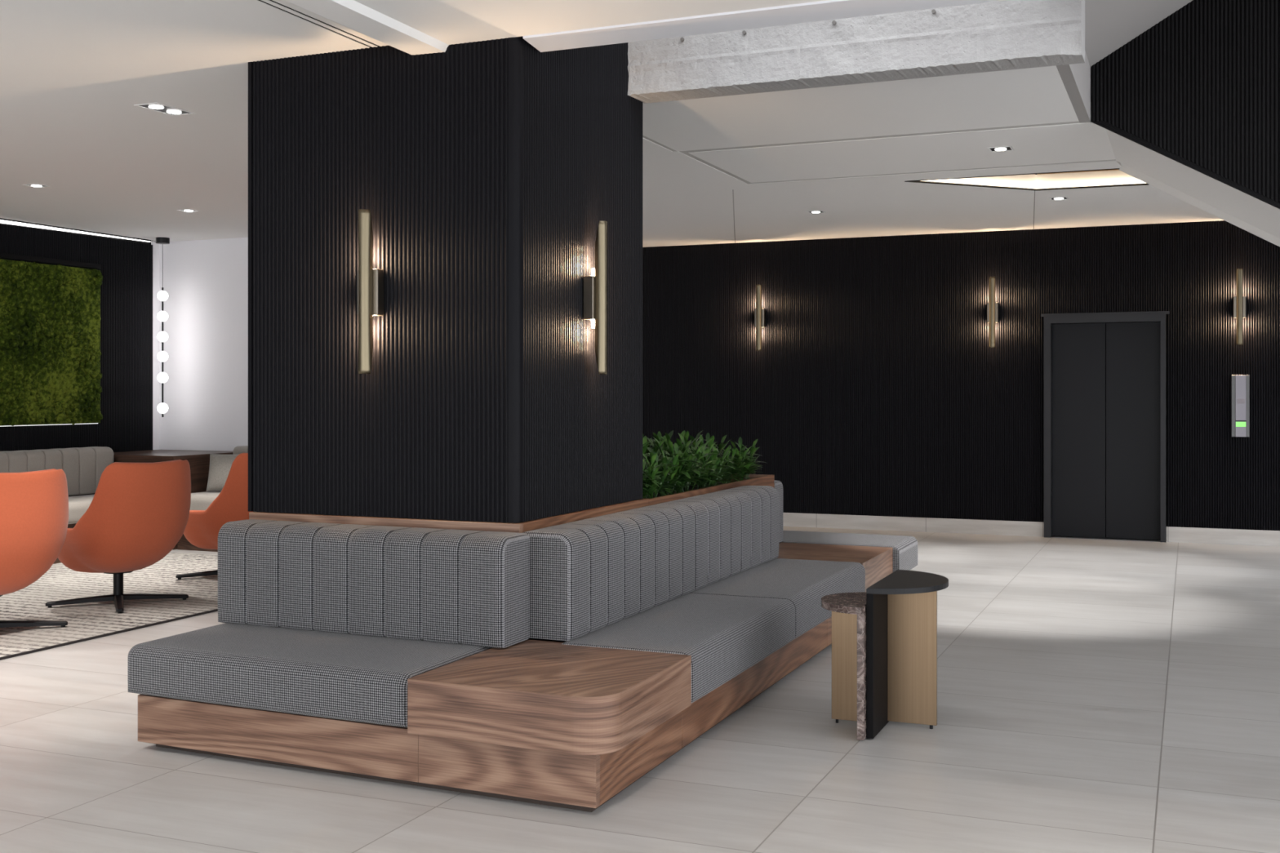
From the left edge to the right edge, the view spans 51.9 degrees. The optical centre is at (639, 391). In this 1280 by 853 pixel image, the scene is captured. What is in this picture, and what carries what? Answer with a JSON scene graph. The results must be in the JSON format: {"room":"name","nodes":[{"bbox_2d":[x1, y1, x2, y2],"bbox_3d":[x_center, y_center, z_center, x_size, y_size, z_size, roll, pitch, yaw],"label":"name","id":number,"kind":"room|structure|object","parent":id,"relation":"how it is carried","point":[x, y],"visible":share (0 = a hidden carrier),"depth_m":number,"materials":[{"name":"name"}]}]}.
{"room":"lobby","nodes":[
{"label":"lobby","id":0,"kind":"room"},
{"bbox_2d":[0,217,152,452],"bbox_3d":[-8.137,-0.100,5.590,0.608,3.000,16.020,0,0,23],"label":"wall","id":1,"kind":"structure","parent":0,"point":[126,424],"depth_m":12.40,"materials":[{"name":"black wood"}]},
{"bbox_2d":[0,252,102,426],"bbox_3d":[-5.572,-0.441,10.843,0.160,1.478,2.924,0,0,22],"label":"panel","id":2,"kind":"object","parent":1,"relation":"attached to","point":[51,375],"visible":1,"depth_m":11.61,"materials":[{"name":"green plant"}]},
{"bbox_2d":[0,219,150,242],"bbox_3d":[-7.109,-1.452,7.317,0.008,0.033,12.000,0,0,23],"label":"light","id":3,"kind":"object","parent":1,"relation":"attached to","point":[2,221],"visible":1,"depth_m":11.77,"materials":[{"name":"white"}]},
{"bbox_2d":[0,0,377,241],"bbox_3d":[-5.385,-1.545,4.480,7.004,0.150,16.100,0,0,23],"label":"ceiling","id":4,"kind":"structure","parent":0,"point":[73,73],"depth_m":6.78,"materials":[{"name":"white paint"}]},
{"bbox_2d":[22,183,50,187],"bbox_3d":[-4.301,-1.467,9.371,0.130,0.006,0.130,0,0,23],"label":"recessed light","id":5,"kind":"object","parent":4,"relation":"in","point":[36,185],"visible":1,"depth_m":9.36,"materials":[{"name":"white metal"}]},
{"bbox_2d":[155,237,169,417],"bbox_3d":[-4.565,-0.613,12.572,0.126,1.714,0.126,0,0,23],"label":"globe pendant","id":6,"kind":"object","parent":4,"relation":"hanging from","point":[162,295],"visible":1,"depth_m":12.54,"materials":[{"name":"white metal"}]},
{"bbox_2d":[133,102,195,115],"bbox_3d":[-2.469,-1.467,6.836,0.150,0.006,0.280,0,0,23],"label":"recessed light","id":7,"kind":"object","parent":4,"relation":"in","point":[161,108],"visible":1,"depth_m":6.83,"materials":[{"name":"white metal"}]},
{"bbox_2d":[176,208,199,212],"bbox_3d":[-3.662,-1.467,10.665,0.130,0.006,0.130,0,0,23],"label":"recessed light","id":8,"kind":"object","parent":4,"relation":"in","point":[184,210],"visible":1,"depth_m":10.65,"materials":[{"name":"white metal"}]},
{"bbox_2d":[258,0,377,47],"bbox_3d":[-3.199,-1.546,0.669,0.052,0.148,10.760,0,0,23],"label":"trim","id":9,"kind":"structure","parent":4,"relation":"attached to","point":[259,0],"depth_m":5.24,"materials":[{"name":"black"}]},
{"bbox_2d":[151,237,248,451],"bbox_3d":[-3.390,-0.100,12.438,4.070,3.000,0.279,0,0,23],"label":"wall","id":10,"kind":"structure","parent":0,"point":[206,282],"depth_m":12.75,"materials":[{"name":"white paint"}]},
{"bbox_2d":[248,35,642,523],"bbox_3d":[-0.864,-0.833,6.217,1.359,2.734,1.337,0,0,23],"label":"wall column","id":11,"kind":"structure","parent":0,"point":[487,172],"depth_m":5.64,"materials":[{"name":"black wood"}]},
{"bbox_2d":[357,208,383,373],"bbox_3d":[-1.152,-0.420,5.561,0.104,0.690,0.094,0,0,23],"label":"wall sconce","id":12,"kind":"object","parent":11,"relation":"attached to","point":[370,280],"visible":1,"depth_m":5.52,"materials":[{"name":"gold metal"}]},
{"bbox_2d":[582,220,607,374],"bbox_3d":[-0.193,-0.422,5.936,0.094,0.690,0.104,0,0,23],"label":"wall sconce","id":13,"kind":"object","parent":11,"relation":"attached to","point":[594,286],"visible":1,"depth_m":5.90,"materials":[{"name":"gold metal"}]},
{"bbox_2d":[272,0,826,54],"bbox_3d":[1.147,-1.507,-1.167,9.383,0.186,10.735,0,0,23],"label":"ceiling","id":14,"kind":"structure","parent":0,"point":[411,27],"depth_m":5.03,"materials":[{"name":"white paint"}]},
{"bbox_2d":[523,0,1004,52],"bbox_3d":[3.567,-1.857,3.725,8.700,0.885,0.159,0,0,23],"label":"trim","id":15,"kind":"structure","parent":14,"relation":"attached to","point":[828,10],"depth_m":5.06,"materials":[{"name":"white"}]},
{"bbox_2d":[0,526,1279,852],"bbox_3d":[-0.298,1.500,4.462,16.400,0.200,20.000,0,0,23],"label":"floor","id":16,"kind":"structure","parent":0,"point":[1095,695],"depth_m":4.97,"materials":[{"name":"tile"}]},
{"bbox_2d":[0,446,113,564],"bbox_3d":[-5.706,0.947,9.223,0.944,0.906,5.600,0,0,23],"label":"sofa","id":17,"kind":"object","parent":16,"relation":"on","point":[83,468],"visible":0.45,"depth_m":11.30,"materials":[{"name":"grey fabric"}]},
{"bbox_2d":[0,446,113,495],"bbox_3d":[-5.909,0.697,9.308,0.247,0.406,5.600,0,0,23],"label":"cushion","id":18,"kind":"object","parent":17,"relation":"on","point":[83,468],"depth_m":11.36,"materials":[{"name":"grey fabric"}]},
{"bbox_2d":[67,493,94,524],"bbox_3d":[-5.554,0.988,9.148,0.604,0.174,5.580,0,0,23],"label":"seat cushion","id":19,"kind":"object","parent":17,"relation":"on","point":[78,505],"depth_m":10.75,"materials":[{"name":"grey fabric"}]},
{"bbox_2d":[0,552,217,660],"bbox_3d":[-4.165,1.393,8.523,2.828,0.012,5.300,0,0,23],"label":"area rug","id":20,"kind":"object","parent":16,"relation":"on","point":[86,621],"visible":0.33,"depth_m":8.57,"materials":[{"name":"grey carpet"}]},
{"bbox_2d":[0,468,68,627],"bbox_3d":[-3.749,0.914,7.569,0.877,0.947,0.807,0,0,40],"label":"swivel armchair","id":21,"kind":"object","parent":20,"relation":"on","point":[34,504],"visible":1,"depth_m":7.40,"materials":[{"name":"orange leather"}]},
{"bbox_2d":[45,459,191,613],"bbox_3d":[-3.385,0.914,8.588,0.873,0.947,0.807,0,0,39],"label":"swivel armchair","id":22,"kind":"object","parent":20,"relation":"on","point":[137,513],"visible":0.91,"depth_m":8.32,"materials":[{"name":"orange leather"}]},
{"bbox_2d":[175,453,253,579],"bbox_3d":[-2.992,0.914,9.854,0.844,0.947,0.780,0,0,35],"label":"swivel armchair","id":23,"kind":"object","parent":20,"relation":"on","point":[202,528],"visible":0.35,"depth_m":9.47,"materials":[{"name":"orange leather"}]},
{"bbox_2d":[93,449,232,550],"bbox_3d":[-4.417,0.985,12.277,1.060,0.830,0.990,0,0,23],"label":"table","id":24,"kind":"object","parent":16,"relation":"on","point":[198,460],"visible":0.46,"depth_m":11.91,"materials":[{"name":"brown wood"}]},
{"bbox_2d":[177,445,248,551],"bbox_3d":[-2.904,0.955,11.614,2.235,0.891,1.024,0,0,23],"label":"sofa","id":25,"kind":"object","parent":16,"relation":"on","point":[199,500],"visible":0.03,"depth_m":11.56,"materials":[{"name":"grey fabric"}]},
{"bbox_2d":[190,490,221,510],"bbox_3d":[-2.962,0.991,11.519,2.200,0.174,0.804,0,0,23],"label":"seat cushion","id":26,"kind":"object","parent":25,"relation":"on","point":[199,500],"depth_m":11.47,"materials":[{"name":"grey fabric"}]},
{"bbox_2d":[205,453,239,491],"bbox_3d":[-3.724,0.728,11.862,0.350,0.334,0.176,0,0,1],"label":"throw cushion","id":27,"kind":"object","parent":25,"relation":"on","point":[220,464],"visible":0.51,"depth_m":11.80,"materials":[{"name":"grey fabric"}]},
{"bbox_2d":[232,445,248,454],"bbox_3d":[-2.769,0.722,11.979,2.200,0.426,0.227,0,0,23],"label":"cushion","id":28,"kind":"object","parent":25,"relation":"on","point":[239,449],"depth_m":12.27,"materials":[{"name":"grey fabric"}]},
{"bbox_2d":[127,474,917,812],"bbox_3d":[-0.076,0.968,7.065,2.159,0.864,5.208,0,0,23],"label":"bench","id":29,"kind":"object","parent":16,"relation":"on","point":[558,660],"visible":0.94,"depth_m":5.17,"materials":[{"name":"grey fabric"}]},
{"bbox_2d":[127,622,492,727],"bbox_3d":[-1.296,1.085,5.153,1.342,0.194,0.660,0,0,23],"label":"seat cushion","id":30,"kind":"object","parent":29,"relation":"on","point":[354,677],"depth_m":4.94,"materials":[{"name":"grey fabric"}]},
{"bbox_2d":[217,519,529,648],"bbox_3d":[-1.133,0.776,5.463,1.417,0.431,0.242,0,0,24],"label":"cushion","id":31,"kind":"object","parent":29,"relation":"on","point":[455,584],"depth_m":5.32,"materials":[{"name":"grey fabric"}]},
{"bbox_2d":[522,504,695,640],"bbox_3d":[-0.102,0.776,5.922,0.239,0.431,1.420,0,0,23],"label":"cushion","id":32,"kind":"object","parent":29,"relation":"on","point":[593,571],"depth_m":5.58,"materials":[{"name":"grey fabric"}]},
{"bbox_2d":[642,476,653,494],"bbox_3d":[-0.095,0.468,6.733,0.311,0.270,0.252,0,0,-14],"label":"leafy plant","id":33,"kind":"object","parent":29,"relation":"on","point":[643,477],"visible":0.04,"depth_m":6.73,"materials":[{"name":"green plant"}]},
{"bbox_2d":[642,432,662,453],"bbox_3d":[-0.010,0.431,8.637,0.393,0.343,0.381,0,0,-2],"label":"leafy plant","id":34,"kind":"object","parent":29,"relation":"on","point":[648,441],"visible":0.02,"depth_m":8.72,"materials":[{"name":"green plant"}]},
{"bbox_2d":[645,447,659,460],"bbox_3d":[-0.016,0.452,8.059,0.349,0.303,0.282,0,0,3],"label":"leafy plant","id":35,"kind":"object","parent":29,"relation":"on","point":[651,450],"visible":0.02,"depth_m":8.08,"materials":[{"name":"green plant"}]},
{"bbox_2d":[642,440,664,496],"bbox_3d":[-0.016,0.438,7.477,0.391,0.331,0.331,0,0,1],"label":"leafy plant","id":36,"kind":"object","parent":29,"relation":"on","point":[644,448],"visible":0.02,"depth_m":7.44,"materials":[{"name":"green plant"}]},
{"bbox_2d":[642,435,666,495],"bbox_3d":[0.022,0.432,7.639,0.335,0.342,0.372,0,0,14],"label":"leafy plant","id":37,"kind":"object","parent":29,"relation":"on","point":[645,439],"visible":0.07,"depth_m":7.69,"materials":[{"name":"green plant"}]},
{"bbox_2d":[640,453,675,499],"bbox_3d":[0.040,0.460,6.899,0.308,0.285,0.251,0,0,39],"label":"leafy plant","id":38,"kind":"object","parent":29,"relation":"on","point":[651,480],"visible":0.6,"depth_m":6.88,"materials":[{"name":"green plant"}]},
{"bbox_2d":[642,452,679,498],"bbox_3d":[0.060,0.462,7.090,0.314,0.282,0.324,0,0,1],"label":"leafy plant","id":39,"kind":"object","parent":29,"relation":"on","point":[651,454],"visible":0.16,"depth_m":7.09,"materials":[{"name":"green plant"}]},
{"bbox_2d":[646,430,682,483],"bbox_3d":[0.156,0.429,8.550,0.349,0.349,0.412,0,0,1],"label":"leafy plant","id":40,"kind":"object","parent":29,"relation":"on","point":[658,436],"visible":0.13,"depth_m":8.60,"materials":[{"name":"green plant"}]},
{"bbox_2d":[649,445,680,493],"bbox_3d":[0.112,0.456,7.809,0.339,0.294,0.274,0,0,-44],"label":"leafy plant","id":41,"kind":"object","parent":29,"relation":"on","point":[664,452],"visible":0.04,"depth_m":7.83,"materials":[{"name":"green plant"}]},
{"bbox_2d":[642,451,697,496],"bbox_3d":[0.129,0.468,7.253,0.319,0.270,0.270,0,0,30],"label":"leafy plant","id":42,"kind":"object","parent":29,"relation":"on","point":[675,481],"visible":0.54,"depth_m":7.23,"materials":[{"name":"green plant"}]},
{"bbox_2d":[658,440,693,490],"bbox_3d":[0.222,0.449,7.981,0.271,0.308,0.333,0,0,22],"label":"leafy plant","id":43,"kind":"object","parent":29,"relation":"on","point":[687,444],"visible":0.08,"depth_m":7.97,"materials":[{"name":"green plant"}]},
{"bbox_2d":[561,593,795,703],"bbox_3d":[0.213,1.088,5.734,0.564,0.200,1.405,0,0,23],"label":"seat cushion","id":44,"kind":"object","parent":29,"relation":"on","point":[722,636],"depth_m":5.56,"materials":[{"name":"grey fabric"}]},
{"bbox_2d":[654,438,705,488],"bbox_3d":[0.251,0.442,8.114,0.358,0.322,0.368,0,0,14],"label":"leafy plant","id":45,"kind":"object","parent":29,"relation":"on","point":[678,442],"visible":0.03,"depth_m":8.04,"materials":[{"name":"green plant"}]},
{"bbox_2d":[661,430,702,453],"bbox_3d":[0.266,0.428,8.715,0.342,0.349,0.380,0,0,-2],"label":"leafy plant","id":46,"kind":"object","parent":29,"relation":"on","point":[685,435],"visible":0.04,"depth_m":8.68,"materials":[{"name":"green plant"}]},
{"bbox_2d":[649,438,717,493],"bbox_3d":[0.222,0.430,7.377,0.339,0.346,0.377,0,0,33],"label":"leafy plant","id":47,"kind":"object","parent":29,"relation":"on","point":[686,471],"visible":0.61,"depth_m":7.36,"materials":[{"name":"green plant"}]},
{"bbox_2d":[681,444,695,487],"bbox_3d":[0.311,0.467,8.293,0.272,0.272,0.322,0,0,-5],"label":"leafy plant","id":48,"kind":"object","parent":29,"relation":"on","point":[692,446],"visible":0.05,"depth_m":8.28,"materials":[{"name":"green plant"}]},
{"bbox_2d":[665,437,724,492],"bbox_3d":[0.275,0.433,7.541,0.391,0.339,0.317,0,0,19],"label":"leafy plant","id":49,"kind":"object","parent":29,"relation":"on","point":[705,451],"visible":0.33,"depth_m":7.52,"materials":[{"name":"green plant"}]},
{"bbox_2d":[678,433,729,485],"bbox_3d":[0.384,0.435,8.415,0.331,0.336,0.366,0,0,-35],"label":"leafy plant","id":50,"kind":"object","parent":29,"relation":"on","point":[711,442],"visible":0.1,"depth_m":8.36,"materials":[{"name":"green plant"}]},
{"bbox_2d":[690,448,722,488],"bbox_3d":[0.367,0.467,7.696,0.239,0.271,0.293,0,0,-8],"label":"leafy plant","id":51,"kind":"object","parent":29,"relation":"on","point":[711,477],"visible":0.49,"depth_m":7.66,"materials":[{"name":"green plant"}]},
{"bbox_2d":[697,432,727,484],"bbox_3d":[0.445,0.436,8.606,0.312,0.334,0.385,0,0,37],"label":"leafy plant","id":52,"kind":"object","parent":29,"relation":"on","point":[721,445],"visible":0.05,"depth_m":8.63,"materials":[{"name":"green plant"}]},
{"bbox_2d":[694,446,735,486],"bbox_3d":[0.425,0.466,7.857,0.304,0.274,0.313,0,0,-41],"label":"leafy plant","id":53,"kind":"object","parent":29,"relation":"on","point":[713,482],"visible":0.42,"depth_m":7.85,"materials":[{"name":"green plant"}]},
{"bbox_2d":[688,447,741,486],"bbox_3d":[0.442,0.467,8.037,0.321,0.272,0.271,0,0,23],"label":"leafy plant","id":54,"kind":"object","parent":29,"relation":"on","point":[714,455],"visible":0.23,"depth_m":8.01,"materials":[{"name":"green plant"}]},
{"bbox_2d":[657,485,778,590],"bbox_3d":[0.451,0.776,7.241,0.239,0.431,1.435,0,0,23],"label":"cushion","id":55,"kind":"object","parent":29,"relation":"on","point":[736,527],"depth_m":7.09,"materials":[{"name":"grey fabric"}]},
{"bbox_2d":[712,444,753,484],"bbox_3d":[0.560,0.469,8.196,0.293,0.269,0.263,0,0,34],"label":"leafy plant","id":56,"kind":"object","parent":29,"relation":"on","point":[733,472],"visible":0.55,"depth_m":8.17,"materials":[{"name":"green plant"}]},
{"bbox_2d":[718,436,765,481],"bbox_3d":[0.641,0.446,8.388,0.293,0.314,0.362,0,0,36],"label":"leafy plant","id":57,"kind":"object","parent":29,"relation":"on","point":[742,447],"visible":0.52,"depth_m":8.37,"materials":[{"name":"green plant"}]},
{"bbox_2d":[730,440,762,479],"bbox_3d":[0.674,0.459,8.494,0.254,0.289,0.312,0,0,29],"label":"leafy plant","id":58,"kind":"object","parent":29,"relation":"on","point":[731,442],"visible":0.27,"depth_m":8.48,"materials":[{"name":"green plant"}]},
{"bbox_2d":[689,558,865,639],"bbox_3d":[0.769,1.088,7.060,0.564,0.200,1.465,0,0,23],"label":"seat cushion","id":59,"kind":"object","parent":29,"relation":"on","point":[802,583],"depth_m":6.87,"materials":[{"name":"grey fabric"}]},
{"bbox_2d":[774,480,782,542],"bbox_3d":[0.297,0.789,8.921,1.350,0.406,0.207,0,0,23],"label":"cushion","id":60,"kind":"object","parent":29,"relation":"on","point":[778,484],"depth_m":8.69,"materials":[{"name":"grey fabric"}]},
{"bbox_2d":[778,530,917,572],"bbox_3d":[0.833,1.088,9.140,2.080,0.200,0.664,0,0,23],"label":"seat cushion","id":61,"kind":"object","parent":29,"relation":"on","point":[904,548],"depth_m":8.77,"materials":[{"name":"grey fabric"}]},
{"bbox_2d":[821,591,866,740],"bbox_3d":[0.868,1.130,5.470,0.217,0.540,0.440,0,0,23],"label":"round side table","id":62,"kind":"object","parent":16,"relation":"on","point":[848,610],"visible":0.71,"depth_m":5.52,"materials":[{"name":"brown stone"}]},
{"bbox_2d":[866,569,948,738],"bbox_3d":[1.151,1.095,5.508,0.272,0.610,0.600,0,0,23],"label":"round side table","id":63,"kind":"object","parent":16,"relation":"on","point":[901,606],"visible":1,"depth_m":5.46,"materials":[{"name":"black metal"}]},
{"bbox_2d":[642,65,1223,247],"bbox_3d":[1.694,-1.630,9.732,7.600,0.120,7.140,0,0,23],"label":"ceiling","id":64,"kind":"structure","parent":0,"point":[686,200],"depth_m":9.98,"materials":[{"name":"white paint"}]},
{"bbox_2d":[806,210,826,213],"bbox_3d":[1.537,-1.567,11.478,0.140,0.006,0.140,0,0,23],"label":"recessed light","id":65,"kind":"object","parent":64,"relation":"in","point":[811,211],"visible":1,"depth_m":11.47,"materials":[{"name":"white metal"}]},
{"bbox_2d":[732,189,1035,243],"bbox_3d":[2.301,-1.574,11.938,2.890,0.012,3.679,0,0,4],"label":"trim","id":66,"kind":"structure","parent":64,"relation":"attached to","point":[732,189],"depth_m":11.55,"materials":[{"name":"grey"}]},
{"bbox_2d":[904,168,1148,191],"bbox_3d":[2.912,-1.583,9.878,1.676,0.034,0.877,0,0,23],"label":"trim","id":67,"kind":"structure","parent":64,"relation":"attached to","point":[915,181],"depth_m":9.99,"materials":[{"name":"black"}]},
{"bbox_2d":[934,178,1143,187],"bbox_3d":[2.901,-1.595,10.028,1.874,0.020,0.364,0,0,-5],"label":"led strip","id":68,"kind":"object","parent":64,"relation":"attached to","point":[948,180],"visible":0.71,"depth_m":10.06,"materials":[{"name":"white plastic"}]},
{"bbox_2d":[1048,196,1068,199],"bbox_3d":[3.401,-1.567,10.675,0.140,0.006,0.140,0,0,23],"label":"recessed light","id":69,"kind":"object","parent":64,"relation":"in","point":[1059,197],"visible":1,"depth_m":10.66,"materials":[{"name":"white metal"}]},
{"bbox_2d":[1031,168,1119,174],"bbox_3d":[2.994,-1.810,9.859,2.100,0.440,1.100,0,0,23],"label":"trim","id":70,"kind":"structure","parent":64,"relation":"attached to","point":[1115,169],"depth_m":10.14,"materials":[{"name":"beige"}]},
{"bbox_2d":[642,173,1279,537],"bbox_3d":[5.252,-0.400,12.270,12.200,3.600,0.308,0,0,23],"label":"wall","id":71,"kind":"structure","parent":0,"point":[876,385],"depth_m":13.05,"materials":[{"name":"black wood"}]},
{"bbox_2d":[754,284,765,351],"bbox_3d":[1.246,-0.771,13.729,0.104,0.690,0.094,0,0,23],"label":"wall sconce","id":72,"kind":"object","parent":71,"relation":"attached to","point":[759,313],"visible":1,"depth_m":13.69,"materials":[{"name":"gold metal"}]},
{"bbox_2d":[986,276,998,347],"bbox_3d":[3.435,-0.771,12.811,0.104,0.690,0.094,0,0,23],"label":"wall sconce","id":73,"kind":"object","parent":71,"relation":"attached to","point":[993,306],"visible":1,"depth_m":12.77,"materials":[{"name":"gold metal"}]},
{"bbox_2d":[782,512,1279,546],"bbox_3d":[5.197,1.329,12.139,12.200,0.142,0.032,0,0,23],"label":"baseboard","id":74,"kind":"structure","parent":71,"relation":"attached to","point":[1180,535],"depth_m":12.91,"materials":[{"name":"ceramic"}]},
{"bbox_2d":[1040,311,1169,542],"bbox_3d":[4.416,0.325,12.500,1.150,2.150,0.190,0,0,23],"label":"door","id":75,"kind":"structure","parent":71,"relation":"in","point":[1074,344],"depth_m":12.54,"materials":[{"name":"grey metal"}]},
{"bbox_2d":[1233,268,1245,344],"bbox_3d":[5.456,-0.771,11.964,0.104,0.690,0.094,0,0,23],"label":"wall sconce","id":76,"kind":"object","parent":71,"relation":"attached to","point":[1239,300],"visible":1,"depth_m":11.93,"materials":[{"name":"gold metal"}]},
{"bbox_2d":[1231,374,1249,436],"bbox_3d":[5.474,0.130,11.983,0.150,0.566,0.048,0,0,23],"label":"panel","id":77,"kind":"object","parent":71,"relation":"attached to","point":[1240,383],"visible":1,"depth_m":11.96,"materials":[{"name":"grey metal"}]},
{"bbox_2d":[688,102,1279,238],"bbox_3d":[4.156,-0.146,7.781,7.750,3.088,1.415,0,0,23],"label":"ceiling","id":78,"kind":"structure","parent":0,"point":[1084,141],"depth_m":8.52,"materials":[{"name":"white paint"}]},
{"bbox_2d":[642,120,1115,183],"bbox_3d":[1.349,-1.601,7.875,2.658,0.057,3.429,0,0,23],"label":"trim","id":79,"kind":"structure","parent":78,"relation":"attached to","point":[686,153],"depth_m":8.44,"materials":[{"name":"grey"}]},
{"bbox_2d":[986,146,1013,151],"bbox_3d":[2.332,-1.567,8.499,0.150,0.006,0.150,0,0,23],"label":"recessed light","id":80,"kind":"object","parent":78,"relation":"in","point":[1005,148],"visible":1,"depth_m":8.49,"materials":[{"name":"white metal"}]},
{"bbox_2d":[1119,162,1279,246],"bbox_3d":[5.699,-0.169,8.124,5.170,3.133,0.410,0,0,23],"label":"trim","id":81,"kind":"structure","parent":78,"relation":"attached to","point":[1235,221],"depth_m":8.99,"materials":[{"name":"white paint"}]},
{"bbox_2d":[1084,0,1192,67],"bbox_3d":[4.402,-3.534,5.197,5.300,3.364,3.190,0,0,23],"label":"ceiling","id":82,"kind":"structure","parent":0,"point":[1109,24],"depth_m":7.17,"materials":[{"name":"grey paint"}]},
{"bbox_2d":[627,0,1084,103],"bbox_3d":[0.946,-1.794,6.084,2.100,0.712,0.226,0,0,23],"label":"beam","id":83,"kind":"structure","parent":82,"relation":"attached to","point":[1006,34],"depth_m":5.96,"materials":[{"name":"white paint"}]},
{"bbox_2d":[680,8,936,41],"bbox_3d":[0.753,-1.682,6.052,1.208,0.018,0.022,0,0,23],"label":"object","id":84,"kind":"structure","parent":83,"relation":"attached to","point":[833,22],"depth_m":5.99,"materials":[{"name":"grey"}]},
{"bbox_2d":[1091,0,1279,208],"bbox_3d":[5.039,-1.785,6.634,5.235,6.366,0.027,0,0,23],"label":"wall","id":85,"kind":"structure","parent":0,"point":[1198,89],"depth_m":7.40,"materials":[{"name":"black wood"}]},
{"bbox_2d":[1056,50,1091,123],"bbox_3d":[2.219,-1.885,6.845,0.300,0.630,2.100,0,0,23],"label":"ceiling","id":86,"kind":"structure","parent":85,"relation":"attached to","point":[1076,78],"depth_m":7.10,"materials":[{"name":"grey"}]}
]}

